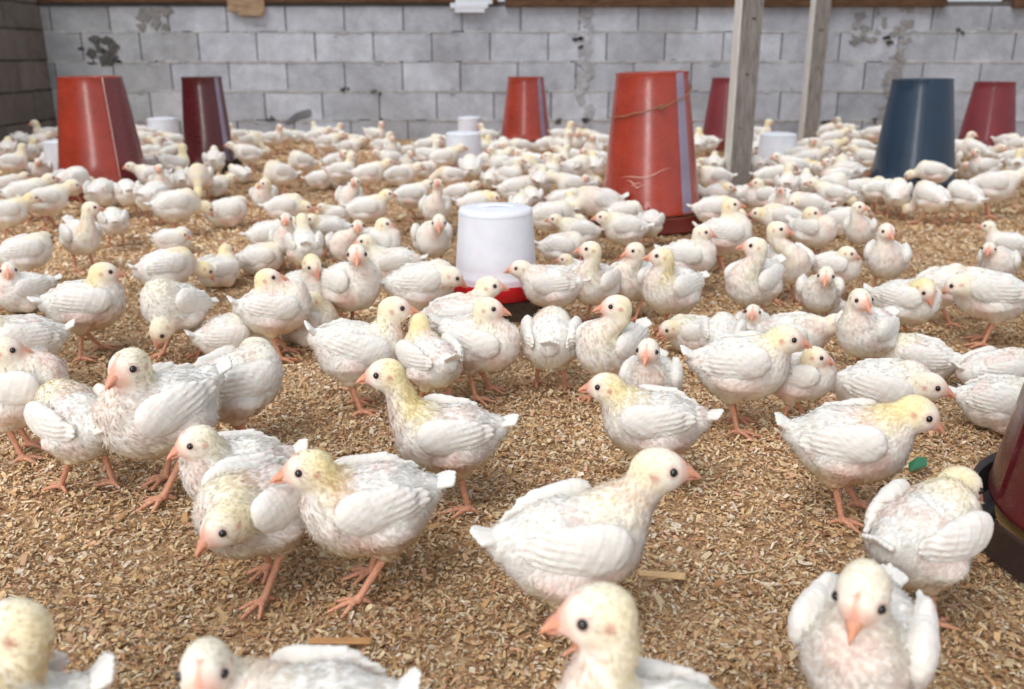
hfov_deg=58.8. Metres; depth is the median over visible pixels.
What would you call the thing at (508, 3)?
trim
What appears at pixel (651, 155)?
pet feeder
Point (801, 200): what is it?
chick
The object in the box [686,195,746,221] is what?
chick
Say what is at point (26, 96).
wall
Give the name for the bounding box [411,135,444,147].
chick
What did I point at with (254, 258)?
chick
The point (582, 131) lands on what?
chick
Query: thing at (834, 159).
chick
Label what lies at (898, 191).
chick
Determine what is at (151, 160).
chick
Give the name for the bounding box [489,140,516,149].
chick
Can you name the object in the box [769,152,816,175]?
chick
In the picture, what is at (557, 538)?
chick
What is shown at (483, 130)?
chick
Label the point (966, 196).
chick
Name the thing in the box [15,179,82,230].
chick
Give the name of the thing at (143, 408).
chick
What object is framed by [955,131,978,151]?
chick
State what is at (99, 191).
chick
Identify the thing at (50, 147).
poultry drinker
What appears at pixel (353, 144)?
chick
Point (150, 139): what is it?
chick
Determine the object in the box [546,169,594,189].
chick
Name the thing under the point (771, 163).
chick
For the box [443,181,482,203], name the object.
chick
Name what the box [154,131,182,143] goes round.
chick
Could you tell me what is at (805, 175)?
chick
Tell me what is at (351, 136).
chick
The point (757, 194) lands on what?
chick
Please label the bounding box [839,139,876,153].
chick
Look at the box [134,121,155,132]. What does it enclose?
chick
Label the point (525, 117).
pet feeder
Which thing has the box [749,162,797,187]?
chick
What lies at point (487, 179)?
chick
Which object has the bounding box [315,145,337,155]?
chick
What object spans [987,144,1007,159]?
chick
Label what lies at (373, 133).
chick
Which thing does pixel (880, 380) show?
chick
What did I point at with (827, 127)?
chick
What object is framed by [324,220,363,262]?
chick
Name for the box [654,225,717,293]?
chick
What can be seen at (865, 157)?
chick
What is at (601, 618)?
chick
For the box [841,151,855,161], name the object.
chick
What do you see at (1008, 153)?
chick
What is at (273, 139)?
chick
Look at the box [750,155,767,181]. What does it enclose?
chick
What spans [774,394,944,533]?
chick
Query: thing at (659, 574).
wood sliver
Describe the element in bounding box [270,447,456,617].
chick
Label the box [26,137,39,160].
chick
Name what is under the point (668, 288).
chick
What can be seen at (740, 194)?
chick
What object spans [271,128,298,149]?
chick
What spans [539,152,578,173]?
chick
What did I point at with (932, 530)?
chick
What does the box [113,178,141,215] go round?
chick
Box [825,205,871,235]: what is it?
chick
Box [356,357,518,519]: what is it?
chick
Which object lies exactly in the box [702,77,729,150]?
pet feeder
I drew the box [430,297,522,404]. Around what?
chick
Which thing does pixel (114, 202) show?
chick
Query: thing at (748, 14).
timber post
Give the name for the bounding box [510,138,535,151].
chick
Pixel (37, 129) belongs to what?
chick
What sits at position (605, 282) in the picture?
chick
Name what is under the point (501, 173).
chick
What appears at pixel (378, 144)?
chick
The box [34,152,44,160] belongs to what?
chick
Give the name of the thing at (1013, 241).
chick
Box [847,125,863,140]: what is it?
chick
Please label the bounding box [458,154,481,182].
chick
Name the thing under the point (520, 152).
chick
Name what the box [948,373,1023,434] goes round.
chick
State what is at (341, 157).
chick
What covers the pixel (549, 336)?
chick
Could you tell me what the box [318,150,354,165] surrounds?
chick
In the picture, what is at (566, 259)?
chick
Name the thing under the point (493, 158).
chick
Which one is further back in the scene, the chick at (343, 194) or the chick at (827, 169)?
the chick at (827, 169)
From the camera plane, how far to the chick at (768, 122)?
5.43 m
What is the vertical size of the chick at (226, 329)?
0.094 m
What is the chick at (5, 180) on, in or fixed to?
on the floor
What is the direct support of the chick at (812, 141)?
on the floor
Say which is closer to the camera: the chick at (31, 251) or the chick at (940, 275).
the chick at (940, 275)
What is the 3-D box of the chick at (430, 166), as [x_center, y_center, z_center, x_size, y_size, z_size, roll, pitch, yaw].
[-0.395,-0.815,4.220,0.158,0.091,0.104,-13,22,-36]
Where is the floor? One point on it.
(694, 548)
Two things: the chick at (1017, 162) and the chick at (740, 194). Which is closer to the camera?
the chick at (740, 194)
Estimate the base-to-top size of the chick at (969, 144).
0.150 m
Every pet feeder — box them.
[52,76,145,201]
[181,76,242,174]
[497,76,549,142]
[588,71,702,235]
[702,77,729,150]
[861,78,960,199]
[958,81,1016,146]
[974,382,1023,582]
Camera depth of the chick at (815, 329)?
1.66 m
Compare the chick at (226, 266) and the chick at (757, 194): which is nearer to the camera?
the chick at (226, 266)
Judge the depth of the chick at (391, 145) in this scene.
4.62 m
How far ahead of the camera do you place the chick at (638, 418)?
1.15 m
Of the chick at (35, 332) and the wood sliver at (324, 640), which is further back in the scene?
the chick at (35, 332)
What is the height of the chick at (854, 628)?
0.197 m
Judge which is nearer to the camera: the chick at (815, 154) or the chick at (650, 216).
the chick at (650, 216)
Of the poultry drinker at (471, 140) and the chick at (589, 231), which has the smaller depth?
the chick at (589, 231)
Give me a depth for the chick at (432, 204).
2.80 m
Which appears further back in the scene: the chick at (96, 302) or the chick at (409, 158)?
the chick at (409, 158)
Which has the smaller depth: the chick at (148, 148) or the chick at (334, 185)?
the chick at (334, 185)
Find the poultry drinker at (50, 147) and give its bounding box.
[43,139,57,170]
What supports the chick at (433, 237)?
on the floor
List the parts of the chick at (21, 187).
leg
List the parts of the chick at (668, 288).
leg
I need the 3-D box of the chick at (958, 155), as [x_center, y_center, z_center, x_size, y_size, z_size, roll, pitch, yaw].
[2.002,-0.830,4.157,0.102,0.150,0.198,6,19,19]
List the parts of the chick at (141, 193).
leg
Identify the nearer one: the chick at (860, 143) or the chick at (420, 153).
the chick at (420, 153)
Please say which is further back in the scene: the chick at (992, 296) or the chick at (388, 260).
the chick at (388, 260)
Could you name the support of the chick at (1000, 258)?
on the wood shavings
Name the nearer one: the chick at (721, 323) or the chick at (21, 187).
the chick at (721, 323)
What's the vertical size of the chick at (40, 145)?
0.099 m
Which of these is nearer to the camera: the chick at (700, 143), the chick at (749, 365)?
the chick at (749, 365)
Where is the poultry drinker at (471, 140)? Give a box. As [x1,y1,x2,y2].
[446,131,484,171]
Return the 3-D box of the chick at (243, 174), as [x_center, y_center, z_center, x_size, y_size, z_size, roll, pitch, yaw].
[-1.221,-0.763,4.068,0.172,0.083,0.092,16,24,41]
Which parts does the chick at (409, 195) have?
leg, leg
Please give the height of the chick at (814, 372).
0.134 m
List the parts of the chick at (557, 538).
leg, leg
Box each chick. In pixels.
[0,136,17,155]
[0,143,28,173]
[0,172,33,188]
[0,173,61,221]
[0,192,42,241]
[0,231,54,271]
[0,261,61,312]
[0,313,75,355]
[0,335,69,464]
[0,597,115,688]
[10,131,28,143]
[14,162,32,175]
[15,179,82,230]
[20,131,55,144]
[23,376,119,493]
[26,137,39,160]
[26,262,126,362]
[28,120,57,139]
[29,158,53,177]
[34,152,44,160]
[37,142,43,157]
[52,166,94,208]
[58,201,105,272]
[83,178,113,217]
[89,346,231,513]
[97,206,129,247]
[100,194,119,206]
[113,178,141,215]
[122,162,172,184]
[126,246,214,284]
[133,180,168,224]
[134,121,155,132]
[137,131,157,144]
[138,133,150,145]
[138,275,218,361]
[141,136,167,154]
[143,135,178,146]
[143,151,164,157]
[143,188,213,232]
[144,155,159,165]
[147,226,191,248]
[148,164,176,189]
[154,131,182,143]
[154,143,189,172]
[155,143,179,154]
[167,424,308,559]
[170,166,192,189]
[175,634,421,688]
[184,163,213,201]
[184,312,280,353]
[190,460,306,620]
[192,337,286,431]
[197,243,240,288]
[202,145,225,174]
[202,195,250,227]
[203,173,238,197]
[223,141,266,172]
[227,164,251,183]
[227,268,311,363]
[229,123,250,141]
[235,131,271,156]
[235,242,285,275]
[239,216,295,243]
[249,178,277,222]
[254,160,301,194]
[257,192,314,218]
[260,124,283,154]
[268,212,301,272]
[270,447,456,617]
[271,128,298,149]
[279,291,337,347]
[284,213,323,269]
[285,253,323,294]
[287,150,320,181]
[288,129,305,143]
[300,126,332,152]
[300,169,331,189]
[304,296,418,417]
[307,213,352,259]
[310,121,325,129]
[311,131,348,156]
[314,203,350,221]
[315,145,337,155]
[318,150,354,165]
[320,243,382,319]
[321,152,358,185]
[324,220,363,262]
[329,123,344,133]
[330,180,349,188]
[332,136,368,153]
[333,149,356,165]
[334,177,363,206]
[340,189,397,228]
[342,133,369,148]
[347,158,396,195]
[351,234,428,277]
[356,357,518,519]
[361,218,401,247]
[362,121,384,149]
[369,131,394,150]
[369,149,405,167]
[380,256,466,311]
[383,136,400,152]
[383,162,425,187]
[394,179,432,221]
[395,312,463,396]
[399,150,418,163]
[400,144,415,156]
[407,276,509,373]
[410,213,452,260]
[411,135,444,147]
[412,139,443,161]
[416,160,438,178]
[418,179,451,220]
[425,143,468,166]
[428,166,468,184]
[430,133,445,148]
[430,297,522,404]
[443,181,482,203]
[451,190,501,207]
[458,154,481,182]
[469,446,700,656]
[476,123,499,139]
[476,146,513,170]
[479,167,499,189]
[481,134,491,151]
[485,146,516,167]
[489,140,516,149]
[492,175,535,200]
[493,157,527,196]
[494,136,510,141]
[497,142,525,156]
[500,155,537,175]
[503,259,590,308]
[508,192,532,206]
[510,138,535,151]
[512,149,544,163]
[519,186,543,206]
[520,305,581,390]
[527,153,565,195]
[528,165,551,201]
[531,199,586,240]
[532,136,553,153]
[534,231,585,264]
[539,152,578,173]
[539,580,715,688]
[544,186,584,201]
[544,213,604,260]
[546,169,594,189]
[547,131,573,152]
[548,121,576,139]
[550,145,580,158]
[552,144,570,161]
[554,253,581,268]
[560,190,585,215]
[565,154,601,186]
[568,185,628,234]
[571,130,586,149]
[572,241,621,321]
[574,128,600,142]
[574,295,651,403]
[578,371,723,456]
[579,148,606,177]
[581,174,598,186]
[583,131,608,150]
[583,134,603,150]
[588,151,604,187]
[591,211,654,260]
[602,200,645,215]
[610,242,652,321]
[618,338,683,390]
[637,209,664,247]
[642,247,709,341]
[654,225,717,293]
[656,313,709,352]
[680,324,812,439]
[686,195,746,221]
[692,198,752,273]
[694,132,707,157]
[695,127,722,157]
[696,157,703,165]
[696,163,737,187]
[698,184,703,199]
[698,311,746,346]
[699,182,736,198]
[703,151,724,167]
[724,237,786,313]
[735,184,747,213]
[735,304,775,330]
[745,178,775,224]
[746,202,802,236]
[747,311,836,351]
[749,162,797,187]
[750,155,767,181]
[752,140,758,155]
[753,119,774,136]
[753,130,764,140]
[766,221,815,304]
[767,187,790,205]
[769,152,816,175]
[769,155,782,165]
[774,163,800,193]
[774,346,837,425]
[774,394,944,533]
[783,137,816,155]
[785,206,837,254]
[787,191,836,213]
[788,558,939,688]
[791,146,834,161]
[795,168,818,192]
[795,266,844,315]
[796,299,845,316]
[797,137,824,148]
[803,178,857,207]
[805,158,822,178]
[811,142,838,161]
[811,246,861,300]
[813,123,835,134]
[817,127,852,155]
[818,172,857,208]
[820,158,856,179]
[824,137,851,152]
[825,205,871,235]
[830,157,870,176]
[832,117,858,128]
[832,154,854,161]
[832,161,867,179]
[832,357,955,402]
[834,288,899,362]
[835,123,849,145]
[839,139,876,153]
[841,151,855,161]
[842,201,877,258]
[845,176,884,203]
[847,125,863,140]
[847,145,875,176]
[858,125,881,141]
[858,179,892,213]
[861,465,993,630]
[863,223,911,287]
[863,277,943,332]
[874,332,971,380]
[882,177,912,218]
[900,179,953,224]
[904,160,957,184]
[915,262,977,327]
[932,179,989,222]
[941,266,1023,348]
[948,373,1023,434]
[950,346,1023,384]
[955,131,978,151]
[955,149,962,167]
[955,162,974,179]
[958,138,994,158]
[961,166,1023,219]
[969,148,1004,176]
[975,221,1023,257]
[977,242,1021,274]
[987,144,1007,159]
[991,133,1020,144]
[994,148,1023,165]
[1002,137,1023,149]
[1005,148,1023,185]
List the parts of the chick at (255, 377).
leg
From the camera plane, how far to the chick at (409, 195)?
3.11 m
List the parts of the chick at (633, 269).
leg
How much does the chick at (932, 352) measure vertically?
0.090 m
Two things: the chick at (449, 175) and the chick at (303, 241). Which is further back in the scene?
the chick at (449, 175)
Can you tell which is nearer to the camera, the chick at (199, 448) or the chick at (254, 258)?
the chick at (199, 448)
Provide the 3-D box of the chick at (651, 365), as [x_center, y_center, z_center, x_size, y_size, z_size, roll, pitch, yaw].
[0.210,0.055,1.363,0.110,0.165,0.117,-8,19,-24]
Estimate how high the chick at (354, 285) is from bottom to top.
0.197 m
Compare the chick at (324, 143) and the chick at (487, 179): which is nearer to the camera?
the chick at (487, 179)
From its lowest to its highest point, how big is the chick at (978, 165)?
0.171 m
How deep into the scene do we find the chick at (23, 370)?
1.24 m
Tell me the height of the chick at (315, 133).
0.152 m
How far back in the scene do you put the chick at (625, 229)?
2.49 m
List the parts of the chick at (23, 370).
leg, leg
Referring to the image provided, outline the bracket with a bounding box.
[450,0,491,12]
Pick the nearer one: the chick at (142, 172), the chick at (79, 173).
the chick at (79, 173)
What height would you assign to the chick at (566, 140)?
0.166 m
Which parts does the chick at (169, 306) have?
leg, leg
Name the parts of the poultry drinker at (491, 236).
handle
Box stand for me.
[501,300,541,323]
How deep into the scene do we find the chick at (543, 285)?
1.86 m
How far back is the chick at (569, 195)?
2.91 m
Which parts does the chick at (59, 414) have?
leg, leg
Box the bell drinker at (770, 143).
[757,132,796,165]
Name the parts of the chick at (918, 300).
leg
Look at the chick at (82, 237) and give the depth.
2.36 m
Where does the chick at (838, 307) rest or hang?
on the floor
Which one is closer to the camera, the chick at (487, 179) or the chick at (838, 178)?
the chick at (838, 178)
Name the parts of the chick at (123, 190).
leg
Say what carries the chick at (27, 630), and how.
on the wood shavings
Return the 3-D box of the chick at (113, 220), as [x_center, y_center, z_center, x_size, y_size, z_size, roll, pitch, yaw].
[-1.188,-0.353,2.717,0.087,0.118,0.174,-8,20,-24]
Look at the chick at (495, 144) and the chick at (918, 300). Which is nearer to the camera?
the chick at (918, 300)
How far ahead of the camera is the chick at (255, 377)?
1.27 m
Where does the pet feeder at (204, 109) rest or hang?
on the floor
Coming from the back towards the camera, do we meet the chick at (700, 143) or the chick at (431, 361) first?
the chick at (700, 143)
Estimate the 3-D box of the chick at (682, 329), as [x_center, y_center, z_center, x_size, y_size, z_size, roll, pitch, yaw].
[0.352,-0.015,1.730,0.126,0.082,0.107,10,20,29]
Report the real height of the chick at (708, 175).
0.153 m
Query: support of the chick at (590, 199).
on the floor
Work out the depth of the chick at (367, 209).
2.81 m
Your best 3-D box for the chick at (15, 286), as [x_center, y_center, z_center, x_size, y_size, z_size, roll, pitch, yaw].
[-1.084,-0.132,2.034,0.108,0.120,0.150,15,23,39]
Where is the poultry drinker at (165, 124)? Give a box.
[147,117,178,133]
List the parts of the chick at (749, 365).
leg, leg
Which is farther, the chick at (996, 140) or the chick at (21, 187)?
the chick at (996, 140)
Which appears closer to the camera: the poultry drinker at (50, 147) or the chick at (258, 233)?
the chick at (258, 233)
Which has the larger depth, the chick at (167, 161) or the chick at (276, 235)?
the chick at (167, 161)
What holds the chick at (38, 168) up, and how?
on the wood shavings
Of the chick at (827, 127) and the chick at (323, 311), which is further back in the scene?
the chick at (827, 127)
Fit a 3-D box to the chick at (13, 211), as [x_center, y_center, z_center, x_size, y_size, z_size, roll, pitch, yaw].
[-1.534,-0.390,2.793,0.184,0.142,0.097,-14,22,-37]
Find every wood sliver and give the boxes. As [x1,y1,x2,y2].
[308,637,371,644]
[639,570,685,579]
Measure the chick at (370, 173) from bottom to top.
0.152 m
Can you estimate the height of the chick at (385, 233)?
0.153 m
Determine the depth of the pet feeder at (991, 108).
5.08 m
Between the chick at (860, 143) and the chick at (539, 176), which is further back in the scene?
the chick at (860, 143)
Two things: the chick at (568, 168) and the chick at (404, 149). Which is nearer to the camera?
the chick at (568, 168)
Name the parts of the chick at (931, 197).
leg, leg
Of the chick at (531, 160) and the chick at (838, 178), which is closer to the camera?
the chick at (838, 178)
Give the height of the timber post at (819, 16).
1.900 m
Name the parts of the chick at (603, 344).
leg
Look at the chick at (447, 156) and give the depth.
4.19 m
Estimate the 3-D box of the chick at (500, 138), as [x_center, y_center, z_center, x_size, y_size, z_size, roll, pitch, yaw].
[-0.048,-1.038,4.834,0.094,0.135,0.181,0,18,-1]
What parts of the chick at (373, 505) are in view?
leg, leg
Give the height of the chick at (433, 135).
0.131 m
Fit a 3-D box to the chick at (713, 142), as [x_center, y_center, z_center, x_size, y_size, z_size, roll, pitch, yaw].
[1.047,-1.073,4.876,0.164,0.177,0.105,11,21,30]
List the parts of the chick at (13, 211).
leg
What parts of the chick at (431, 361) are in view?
leg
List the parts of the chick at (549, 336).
leg, leg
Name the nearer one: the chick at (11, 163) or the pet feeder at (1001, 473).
the pet feeder at (1001, 473)
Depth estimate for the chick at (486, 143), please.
4.66 m
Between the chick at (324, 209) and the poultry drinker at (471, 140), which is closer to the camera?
the chick at (324, 209)
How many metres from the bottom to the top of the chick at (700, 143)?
0.159 m
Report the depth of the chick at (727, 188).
3.09 m
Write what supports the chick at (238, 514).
on the floor
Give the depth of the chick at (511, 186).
3.21 m
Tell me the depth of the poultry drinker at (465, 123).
5.61 m
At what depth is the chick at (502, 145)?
4.27 m
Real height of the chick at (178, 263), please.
0.139 m
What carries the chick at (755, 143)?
on the floor
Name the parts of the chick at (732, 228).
leg, leg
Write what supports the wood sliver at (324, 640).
on the wood shavings
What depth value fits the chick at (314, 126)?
6.11 m
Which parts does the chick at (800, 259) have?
leg, leg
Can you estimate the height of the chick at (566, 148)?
0.162 m
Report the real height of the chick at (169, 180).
0.164 m
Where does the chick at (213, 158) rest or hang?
on the wood shavings
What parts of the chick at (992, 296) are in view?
leg, leg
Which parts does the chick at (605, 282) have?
leg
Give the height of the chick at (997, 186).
0.182 m
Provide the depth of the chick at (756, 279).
1.85 m
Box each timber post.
[724,0,763,185]
[798,0,831,141]
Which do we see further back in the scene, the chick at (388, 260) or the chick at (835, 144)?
the chick at (835, 144)
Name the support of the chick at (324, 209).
on the floor
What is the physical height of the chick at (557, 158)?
0.172 m
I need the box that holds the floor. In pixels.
[0,139,1023,688]
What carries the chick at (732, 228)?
on the wood shavings
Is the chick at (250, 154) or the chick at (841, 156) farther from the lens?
the chick at (250, 154)
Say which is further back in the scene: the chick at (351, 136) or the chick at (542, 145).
the chick at (351, 136)
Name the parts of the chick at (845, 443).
leg, leg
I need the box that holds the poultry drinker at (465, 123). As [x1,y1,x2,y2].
[458,116,481,131]
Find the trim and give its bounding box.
[37,0,1023,7]
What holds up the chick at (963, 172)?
on the floor
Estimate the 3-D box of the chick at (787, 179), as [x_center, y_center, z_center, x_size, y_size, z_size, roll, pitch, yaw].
[1.020,-0.587,3.372,0.097,0.164,0.162,5,18,16]
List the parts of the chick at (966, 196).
leg, leg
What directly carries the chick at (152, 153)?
on the wood shavings
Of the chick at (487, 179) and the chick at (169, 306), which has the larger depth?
the chick at (487, 179)
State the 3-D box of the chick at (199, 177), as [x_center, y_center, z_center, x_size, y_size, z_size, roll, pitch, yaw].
[-1.203,-0.626,3.506,0.108,0.159,0.211,-3,18,-10]
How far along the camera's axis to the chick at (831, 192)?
3.16 m
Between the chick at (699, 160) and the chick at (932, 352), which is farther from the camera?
the chick at (699, 160)
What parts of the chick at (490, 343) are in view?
leg, leg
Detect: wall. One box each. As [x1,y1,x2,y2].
[0,0,57,142]
[39,1,1023,138]
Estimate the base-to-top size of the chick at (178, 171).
0.096 m
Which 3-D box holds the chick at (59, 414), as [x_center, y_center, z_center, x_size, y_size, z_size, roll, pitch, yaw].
[-0.570,0.118,1.194,0.116,0.147,0.197,-10,20,-28]
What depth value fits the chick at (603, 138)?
5.00 m
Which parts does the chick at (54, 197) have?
leg, leg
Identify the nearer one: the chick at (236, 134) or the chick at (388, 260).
the chick at (388, 260)
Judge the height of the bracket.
0.129 m
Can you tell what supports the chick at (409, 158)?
on the floor
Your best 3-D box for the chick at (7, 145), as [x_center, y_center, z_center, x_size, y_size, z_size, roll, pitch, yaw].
[-2.554,-0.974,4.609,0.102,0.150,0.190,-9,20,-27]
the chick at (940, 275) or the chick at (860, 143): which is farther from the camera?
the chick at (860, 143)
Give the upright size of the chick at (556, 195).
0.098 m
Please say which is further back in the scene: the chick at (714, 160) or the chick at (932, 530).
the chick at (714, 160)
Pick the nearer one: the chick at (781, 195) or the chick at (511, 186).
the chick at (781, 195)
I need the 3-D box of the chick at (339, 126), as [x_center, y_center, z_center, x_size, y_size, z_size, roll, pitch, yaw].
[-1.202,-1.438,6.129,0.118,0.115,0.120,-12,21,-34]
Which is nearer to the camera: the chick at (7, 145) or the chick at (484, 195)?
the chick at (484, 195)
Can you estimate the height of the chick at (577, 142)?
0.129 m
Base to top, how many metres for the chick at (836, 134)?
0.155 m
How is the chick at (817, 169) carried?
on the floor
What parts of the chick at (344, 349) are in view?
leg, leg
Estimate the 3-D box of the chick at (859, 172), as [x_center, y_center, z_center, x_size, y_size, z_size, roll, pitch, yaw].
[1.380,-0.697,3.780,0.176,0.127,0.094,8,19,24]
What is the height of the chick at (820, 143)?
0.144 m
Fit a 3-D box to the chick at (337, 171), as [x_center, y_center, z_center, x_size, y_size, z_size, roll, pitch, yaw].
[-0.710,-0.715,3.773,0.161,0.165,0.097,-6,19,-18]
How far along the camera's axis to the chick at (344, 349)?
1.41 m
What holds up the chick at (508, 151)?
on the floor
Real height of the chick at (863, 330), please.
0.174 m
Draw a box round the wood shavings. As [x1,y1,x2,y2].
[0,139,1023,688]
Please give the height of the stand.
0.059 m
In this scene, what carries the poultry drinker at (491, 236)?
on the stand
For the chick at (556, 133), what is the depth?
5.31 m
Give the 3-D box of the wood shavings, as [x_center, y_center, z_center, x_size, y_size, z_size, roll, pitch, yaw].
[1.055,-0.470,3.269,8.292,0.059,5.928,0,18,0]
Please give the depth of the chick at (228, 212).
2.99 m
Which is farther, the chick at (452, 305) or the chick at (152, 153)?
the chick at (152, 153)
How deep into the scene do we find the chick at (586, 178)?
3.38 m
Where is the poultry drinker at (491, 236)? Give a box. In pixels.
[452,202,535,302]
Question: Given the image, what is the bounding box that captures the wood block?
[227,0,264,15]
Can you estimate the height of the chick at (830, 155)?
0.171 m
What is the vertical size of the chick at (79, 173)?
0.154 m
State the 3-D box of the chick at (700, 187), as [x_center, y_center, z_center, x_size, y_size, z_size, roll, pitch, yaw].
[0.600,-0.529,3.207,0.211,0.112,0.117,-2,18,-5]
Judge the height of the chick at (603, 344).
0.193 m
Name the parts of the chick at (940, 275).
leg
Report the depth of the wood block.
5.91 m
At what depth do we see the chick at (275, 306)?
1.66 m
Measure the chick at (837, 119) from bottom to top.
0.170 m
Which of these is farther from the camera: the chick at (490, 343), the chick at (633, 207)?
the chick at (633, 207)
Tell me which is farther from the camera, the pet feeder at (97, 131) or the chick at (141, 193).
the pet feeder at (97, 131)
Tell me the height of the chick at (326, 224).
0.132 m
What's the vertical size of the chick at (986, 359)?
0.092 m
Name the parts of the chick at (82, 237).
leg, leg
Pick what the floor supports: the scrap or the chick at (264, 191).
the chick at (264, 191)
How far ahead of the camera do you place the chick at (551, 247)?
2.29 m
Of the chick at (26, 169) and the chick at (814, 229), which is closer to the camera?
the chick at (814, 229)
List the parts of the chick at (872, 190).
leg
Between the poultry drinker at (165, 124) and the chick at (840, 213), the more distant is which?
the poultry drinker at (165, 124)
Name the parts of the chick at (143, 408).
leg, leg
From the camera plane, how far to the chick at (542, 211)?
2.67 m
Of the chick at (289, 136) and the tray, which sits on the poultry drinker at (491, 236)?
the tray
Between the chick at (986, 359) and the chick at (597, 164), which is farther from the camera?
the chick at (597, 164)
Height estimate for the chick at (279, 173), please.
0.148 m
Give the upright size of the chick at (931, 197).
0.147 m
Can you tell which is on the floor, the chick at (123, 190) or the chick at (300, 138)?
the chick at (300, 138)
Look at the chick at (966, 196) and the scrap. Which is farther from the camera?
the chick at (966, 196)
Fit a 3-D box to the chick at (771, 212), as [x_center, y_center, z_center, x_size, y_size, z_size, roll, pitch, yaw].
[0.779,-0.347,2.662,0.188,0.139,0.103,5,18,14]
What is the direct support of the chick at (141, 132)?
on the floor
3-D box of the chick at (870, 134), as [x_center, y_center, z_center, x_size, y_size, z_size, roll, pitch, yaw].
[2.190,-1.263,5.512,0.186,0.152,0.108,1,18,2]
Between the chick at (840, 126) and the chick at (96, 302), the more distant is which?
the chick at (840, 126)
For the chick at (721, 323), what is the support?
on the wood shavings
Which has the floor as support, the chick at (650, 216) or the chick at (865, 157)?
the chick at (650, 216)
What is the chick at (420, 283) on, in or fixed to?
on the floor
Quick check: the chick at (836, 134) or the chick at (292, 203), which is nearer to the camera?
the chick at (292, 203)
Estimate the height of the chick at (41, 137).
0.142 m
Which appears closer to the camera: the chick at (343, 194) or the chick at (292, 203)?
the chick at (292, 203)
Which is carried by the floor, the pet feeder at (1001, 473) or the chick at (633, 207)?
the pet feeder at (1001, 473)
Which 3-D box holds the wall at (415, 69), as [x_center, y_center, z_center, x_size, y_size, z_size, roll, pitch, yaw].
[1.555,-1.796,6.152,9.690,0.982,0.160,0,18,0]
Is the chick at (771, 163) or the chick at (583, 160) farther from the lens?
the chick at (771, 163)
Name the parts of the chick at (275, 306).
leg, leg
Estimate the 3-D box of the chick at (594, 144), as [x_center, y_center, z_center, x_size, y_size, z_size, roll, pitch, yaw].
[0.415,-0.985,4.611,0.122,0.170,0.117,-11,21,-31]
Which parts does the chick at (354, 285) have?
leg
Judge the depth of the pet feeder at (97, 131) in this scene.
3.56 m
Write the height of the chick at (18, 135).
0.135 m
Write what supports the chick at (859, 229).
on the floor
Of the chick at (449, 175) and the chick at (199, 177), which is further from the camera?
the chick at (449, 175)
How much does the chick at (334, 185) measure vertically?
0.086 m
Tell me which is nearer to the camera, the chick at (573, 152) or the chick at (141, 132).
the chick at (573, 152)
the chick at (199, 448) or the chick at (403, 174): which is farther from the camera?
the chick at (403, 174)
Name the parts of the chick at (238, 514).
leg, leg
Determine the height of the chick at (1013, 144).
0.143 m
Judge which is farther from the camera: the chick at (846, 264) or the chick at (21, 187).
the chick at (21, 187)
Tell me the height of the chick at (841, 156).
0.137 m
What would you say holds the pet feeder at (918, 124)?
on the floor
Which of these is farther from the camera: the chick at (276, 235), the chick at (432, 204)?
the chick at (432, 204)
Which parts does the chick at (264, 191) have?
leg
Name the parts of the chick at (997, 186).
leg, leg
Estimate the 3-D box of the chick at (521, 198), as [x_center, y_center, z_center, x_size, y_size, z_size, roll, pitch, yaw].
[0.029,-0.447,3.020,0.084,0.112,0.164,3,18,10]
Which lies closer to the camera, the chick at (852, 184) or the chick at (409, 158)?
the chick at (852, 184)
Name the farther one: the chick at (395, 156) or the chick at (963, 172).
the chick at (395, 156)
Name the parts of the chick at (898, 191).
leg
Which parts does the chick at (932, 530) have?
leg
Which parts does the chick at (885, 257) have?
leg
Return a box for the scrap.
[908,457,926,471]
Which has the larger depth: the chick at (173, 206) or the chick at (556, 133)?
the chick at (556, 133)
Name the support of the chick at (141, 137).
on the floor
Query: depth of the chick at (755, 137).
5.07 m
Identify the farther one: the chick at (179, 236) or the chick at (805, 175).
the chick at (805, 175)
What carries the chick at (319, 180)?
on the floor
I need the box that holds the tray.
[452,286,527,302]
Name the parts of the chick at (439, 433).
leg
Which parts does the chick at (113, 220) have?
leg, leg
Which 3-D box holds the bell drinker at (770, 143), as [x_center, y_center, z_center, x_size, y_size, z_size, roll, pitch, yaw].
[1.292,-0.944,4.427,0.225,0.181,0.225,1,18,3]
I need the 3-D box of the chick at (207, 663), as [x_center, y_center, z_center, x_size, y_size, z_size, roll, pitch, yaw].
[-0.147,0.278,0.658,0.166,0.167,0.103,-1,18,-4]
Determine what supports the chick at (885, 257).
on the floor
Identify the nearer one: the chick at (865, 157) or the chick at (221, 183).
the chick at (221, 183)
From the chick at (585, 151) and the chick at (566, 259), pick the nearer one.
the chick at (566, 259)
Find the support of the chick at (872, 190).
on the floor
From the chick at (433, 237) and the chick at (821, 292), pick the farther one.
the chick at (433, 237)
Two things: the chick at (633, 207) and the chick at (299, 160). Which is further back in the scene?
the chick at (299, 160)
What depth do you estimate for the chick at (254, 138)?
4.97 m
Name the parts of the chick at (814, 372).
leg, leg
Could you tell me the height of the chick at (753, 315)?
0.102 m
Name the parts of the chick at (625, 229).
leg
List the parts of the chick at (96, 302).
leg, leg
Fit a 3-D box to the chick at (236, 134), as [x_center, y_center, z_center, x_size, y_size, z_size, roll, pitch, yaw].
[-1.647,-1.255,5.478,0.140,0.158,0.094,-3,18,-11]
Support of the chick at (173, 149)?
on the floor

